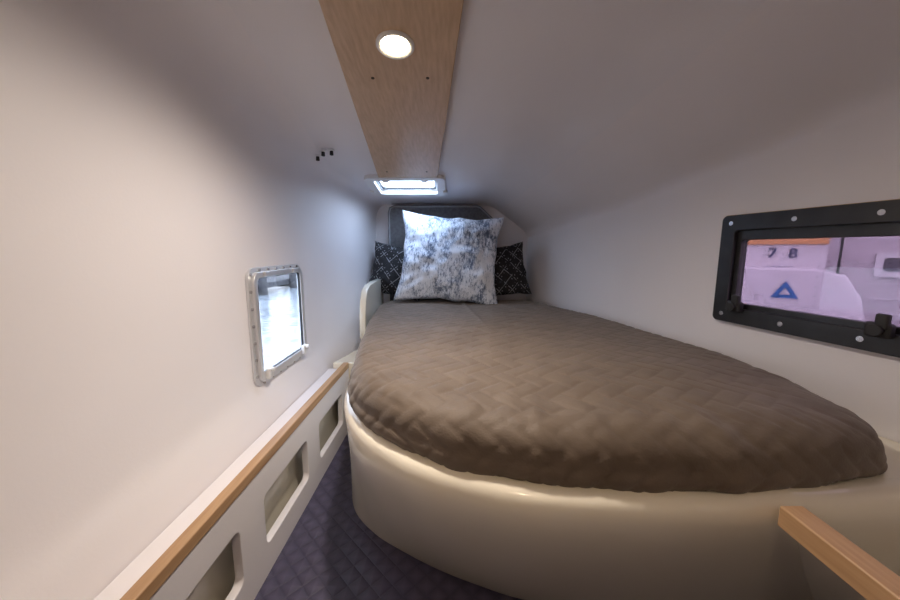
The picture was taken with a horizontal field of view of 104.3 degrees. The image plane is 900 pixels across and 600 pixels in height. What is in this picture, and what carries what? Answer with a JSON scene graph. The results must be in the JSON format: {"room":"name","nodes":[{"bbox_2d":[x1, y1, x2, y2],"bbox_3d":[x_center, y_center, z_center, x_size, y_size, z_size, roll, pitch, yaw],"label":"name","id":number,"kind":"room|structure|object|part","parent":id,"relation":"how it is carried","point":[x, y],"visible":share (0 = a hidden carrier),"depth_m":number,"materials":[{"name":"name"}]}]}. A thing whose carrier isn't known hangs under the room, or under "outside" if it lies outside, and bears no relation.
{"room":"ship interior","nodes":[
{"label":"ship interior","id":0,"kind":"room"},
{"bbox_2d":[0,0,386,599],"bbox_3d":[-0.499,-0.036,0.475,0.223,1.536,3.352,0,8,1],"label":"wall","id":1,"kind":"structure","parent":0,"point":[152,158],"depth_m":0.65,"materials":[{"name":"white paint"}]},
{"bbox_2d":[245,264,302,385],"bbox_3d":[-0.595,0.066,1.226,0.008,0.371,0.370,0,8,0],"label":"flange","id":2,"kind":"object","parent":1,"relation":"attached to","point":[257,382],"visible":0.48,"depth_m":1.05,"materials":[{"name":"silver metal"}]},
{"bbox_2d":[250,267,306,381],"bbox_3d":[-0.585,0.066,1.226,0.025,0.346,0.345,0,8,0],"label":"window","id":3,"kind":"structure","parent":2,"relation":"attached to","point":[279,306],"depth_m":1.19,"materials":[{"name":"glass"}]},
{"bbox_3d":[-0.578,-0.082,1.105,0.012,0.016,0.035,0,8,0],"label":"hinge","id":4,"kind":"part","parent":3,"relation":"part of","materials":[{"name":"silver metal"}]},
{"bbox_2d":[265,366,273,378],"bbox_3d":[-0.574,0.231,1.114,0.014,0.035,0.030,0,8,0],"label":"latch","id":5,"kind":"object","parent":3,"relation":"attached to","point":[269,374],"visible":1,"depth_m":1.10,"materials":[{"name":"white plastic"}]},
{"bbox_3d":[-0.588,0.066,1.226,0.018,0.346,0.345,0,8,0],"label":"sash","id":6,"kind":"part","parent":3,"relation":"part of","materials":[{"name":"silver metal"}]},
{"bbox_2d":[259,272,303,366],"bbox_3d":[-0.588,0.062,1.226,0.008,0.309,0.315,0,8,0],"label":"seal","id":7,"kind":"object","parent":3,"relation":"attached to","point":[296,272],"visible":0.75,"depth_m":1.36,"materials":[{"name":"black rubber"}]},
{"bbox_2d":[301,344,307,353],"bbox_3d":[-0.574,0.193,1.381,0.014,0.035,0.030,0,8,0],"label":"latch","id":8,"kind":"object","parent":3,"relation":"attached to","point":[304,349],"visible":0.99,"depth_m":1.37,"materials":[{"name":"white plastic"}]},
{"bbox_2d":[314,149,334,160],"bbox_3d":[-0.475,-0.548,1.323,0.084,0.036,0.049,0,8,0],"label":"clips","id":9,"kind":"object","parent":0,"point":[322,151],"depth_m":1.31,"materials":[{"name":"black plastic"}]},
{"bbox_2d":[254,433,522,599],"bbox_3d":[0.180,0.739,0.586,1.550,0.030,3.350,0,8,0],"label":"floor","id":10,"kind":"structure","parent":0,"point":[330,553],"depth_m":0.90,"materials":[{"name":"purple carpet"}]},
{"bbox_2d":[94,362,348,599],"bbox_3d":[-0.495,0.617,0.266,0.090,0.307,2.654,0,8,0],"label":"shelf","id":11,"kind":"object","parent":10,"relation":"on","point":[225,544],"visible":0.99,"depth_m":0.81,"materials":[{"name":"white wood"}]},
{"bbox_3d":[-0.503,0.628,0.267,0.006,0.260,2.650,0,8,0],"label":"shelf","id":12,"kind":"part","parent":11,"relation":"part of","materials":[{"name":"white plastic"}]},
{"bbox_2d":[333,349,357,377],"bbox_3d":[-0.472,0.404,1.753,0.104,0.300,0.345,0,8,0],"label":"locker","id":13,"kind":"object","parent":10,"relation":"on","point":[350,358],"visible":0.11,"depth_m":1.58,"materials":[{"name":"white plastic"}]},
{"bbox_2d":[344,279,899,599],"bbox_3d":[0.240,0.290,1.361,1.329,0.638,1.679,0,8,0],"label":"platform","id":14,"kind":"object","parent":10,"relation":"on","point":[525,540],"visible":0.54,"depth_m":0.58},
{"bbox_2d":[388,205,492,300],"bbox_3d":[-0.048,-0.247,2.099,0.630,0.621,0.070,0,8,0],"label":"headboard","id":15,"kind":"object","parent":14,"relation":"on","point":[396,228],"visible":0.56,"depth_m":2.03,"materials":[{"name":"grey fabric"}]},
{"bbox_2d":[348,299,887,493],"bbox_3d":[0.200,0.137,1.302,1.188,0.110,1.570,0,8,0],"label":"mattress","id":16,"kind":"object","parent":14,"relation":"on","point":[530,391],"visible":0.98,"depth_m":0.64,"materials":[{"name":"brown fabric"}]},
{"bbox_2d":[369,241,419,300],"bbox_3d":[-0.298,-0.165,1.975,0.366,0.338,0.137,1,8,9],"label":"accent pillow","id":17,"kind":"object","parent":16,"relation":"on","point":[388,260],"visible":0.44,"depth_m":1.94,"materials":[{"name":"black fabric"}]},
{"bbox_2d":[393,210,503,303],"bbox_3d":[-0.003,-0.221,1.860,0.573,0.521,0.221,1,8,5],"label":"throw pillow","id":18,"kind":"object","parent":16,"relation":"on","point":[453,259],"visible":0.99,"depth_m":1.80,"materials":[{"name":"white fabric"}]},
{"bbox_2d":[494,242,531,295],"bbox_3d":[0.285,-0.163,1.976,0.360,0.333,0.135,-2,8,-13],"label":"accent pillow","id":19,"kind":"object","parent":16,"relation":"on","point":[510,271],"visible":0.56,"depth_m":1.94,"materials":[{"name":"black fabric"}]},
{"bbox_2d":[778,506,899,599],"bbox_3d":[0.644,0.571,0.124,0.339,0.435,1.238,0,8,0],"label":"wooden ledge","id":20,"kind":"object","parent":10,"relation":"on","point":[835,568],"visible":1,"depth_m":0.45,"materials":[{"name":"brown wood"}]},
{"bbox_3d":[0.652,0.585,0.140,0.324,0.403,1.210,0,8,0],"label":"rail panel","id":21,"kind":"part","parent":20,"relation":"part of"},
{"bbox_2d":[376,204,526,302],"bbox_3d":[0.011,-0.043,2.166,0.913,1.067,0.001,0,8,0],"label":"wall","id":22,"kind":"structure","parent":0,"point":[510,233],"depth_m":2.11,"materials":[{"name":"white paint"}]},
{"bbox_2d":[227,0,766,210],"bbox_3d":[0.091,-0.546,0.401,1.203,0.506,3.350,0,8,0],"label":"ceiling","id":23,"kind":"structure","parent":0,"point":[534,82],"depth_m":0.87,"materials":[{"name":"white paint"}]},
{"bbox_2d":[318,0,463,177],"bbox_3d":[-0.077,-0.552,0.292,0.265,0.371,2.568,-1,8,-5],"label":"board","id":24,"kind":"object","parent":23,"relation":"attached to","point":[402,114],"visible":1,"depth_m":0.85,"materials":[{"name":"brown wood"}]},
{"bbox_2d":[376,30,414,59],"bbox_3d":[-0.117,-0.543,0.748,0.082,0.017,0.082,0,8,0],"label":"recessed light","id":25,"kind":"object","parent":24,"relation":"attached to","point":[393,44],"visible":1,"depth_m":0.74,"materials":[{"name":"white plastic"}]},
{"bbox_2d":[364,175,445,196],"bbox_3d":[-0.210,-0.562,1.732,0.376,0.059,0.285,0,8,0],"label":"trim","id":26,"kind":"structure","parent":23,"relation":"attached to","point":[370,180],"depth_m":1.73,"materials":[{"name":"white plastic"}]},
{"bbox_2d":[376,181,436,190],"bbox_3d":[-0.210,-0.595,1.731,0.312,0.072,0.225,0,8,0],"label":"window","id":27,"kind":"structure","parent":23,"relation":"attached to","point":[390,184],"depth_m":1.82,"materials":[{"name":"clear glass"}]},
{"bbox_2d":[378,181,435,188],"bbox_3d":[-0.210,-0.582,1.731,0.282,0.036,0.190,0,8,0],"label":"seal","id":28,"kind":"object","parent":27,"relation":"attached to","point":[380,183],"visible":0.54,"depth_m":1.82,"materials":[{"name":"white plastic"}]},
{"bbox_2d":[499,0,899,442],"bbox_3d":[0.699,-0.022,0.486,0.415,1.505,3.405,-1,8,-7],"label":"wall","id":29,"kind":"structure","parent":0,"point":[797,105],"depth_m":0.90,"materials":[{"name":"white paint"}]},
{"bbox_2d":[713,199,899,357],"bbox_3d":[0.839,-0.051,0.740,0.053,0.298,0.583,-2,8,-11],"label":"window","id":30,"kind":"structure","parent":29,"relation":"in","point":[858,213],"depth_m":0.80,"materials":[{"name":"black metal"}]},
{"bbox_3d":[0.776,0.018,0.967,0.010,0.024,0.024,-2,8,-11],"label":"latch knob","id":31,"kind":"part","parent":30,"relation":"part of","materials":[{"name":"black plastic"}]},
{"bbox_2d":[726,300,743,312],"bbox_3d":[0.788,0.018,0.969,0.018,0.030,0.040,-2,8,-11],"label":"latch","id":32,"kind":"object","parent":30,"relation":"attached to","point":[739,308],"visible":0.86,"depth_m":0.95,"materials":[{"name":"black plastic"}]},
{"bbox_3d":[0.783,0.001,0.959,0.012,0.030,0.020,-2,8,-11],"label":"latch arm","id":33,"kind":"part","parent":30,"relation":"part of","materials":[{"name":"black plastic"}]},
{"bbox_3d":[0.855,-0.052,0.746,0.016,0.230,0.513,-2,8,-11],"label":"inner sash","id":34,"kind":"part","parent":30,"relation":"part of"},
{"bbox_3d":[0.862,-0.047,0.753,0.004,0.186,0.475,-2,8,-11],"label":"pane","id":35,"kind":"part","parent":30,"relation":"part of","materials":[{"name":"clear glass"}]},
{"bbox_2d":[856,336,863,341],"bbox_3d":[0.844,0.080,0.720,0.003,0.012,0.012,-2,8,-11],"label":"screw","id":36,"kind":"object","parent":30,"relation":"attached to","point":[858,338],"visible":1,"depth_m":0.72,"materials":[{"name":"silver metal"}]},
{"bbox_3d":[0.831,0.059,0.685,0.010,0.024,0.024,-2,8,-11],"label":"latch knob","id":37,"kind":"part","parent":30,"relation":"part of","materials":[{"name":"black plastic"}]},
{"bbox_2d":[863,321,895,338],"bbox_3d":[0.843,0.059,0.687,0.018,0.030,0.040,-2,8,-11],"label":"latch","id":38,"kind":"object","parent":30,"relation":"attached to","point":[889,333],"visible":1,"depth_m":0.67,"materials":[{"name":"black plastic"}]},
{"bbox_2d":[877,209,885,215],"bbox_3d":[0.844,-0.171,0.684,0.003,0.012,0.012,-2,8,-11],"label":"screw","id":39,"kind":"object","parent":30,"relation":"attached to","point":[880,212],"visible":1,"depth_m":0.68,"materials":[{"name":"silver metal"}]},
{"bbox_3d":[0.838,0.042,0.678,0.012,0.030,0.020,-2,8,-11],"label":"latch arm","id":40,"kind":"part","parent":30,"relation":"part of","materials":[{"name":"black plastic"}]},
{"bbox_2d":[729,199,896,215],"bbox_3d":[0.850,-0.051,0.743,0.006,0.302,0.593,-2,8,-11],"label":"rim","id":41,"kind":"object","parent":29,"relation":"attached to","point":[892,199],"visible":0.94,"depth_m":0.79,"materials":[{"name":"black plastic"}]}
]}

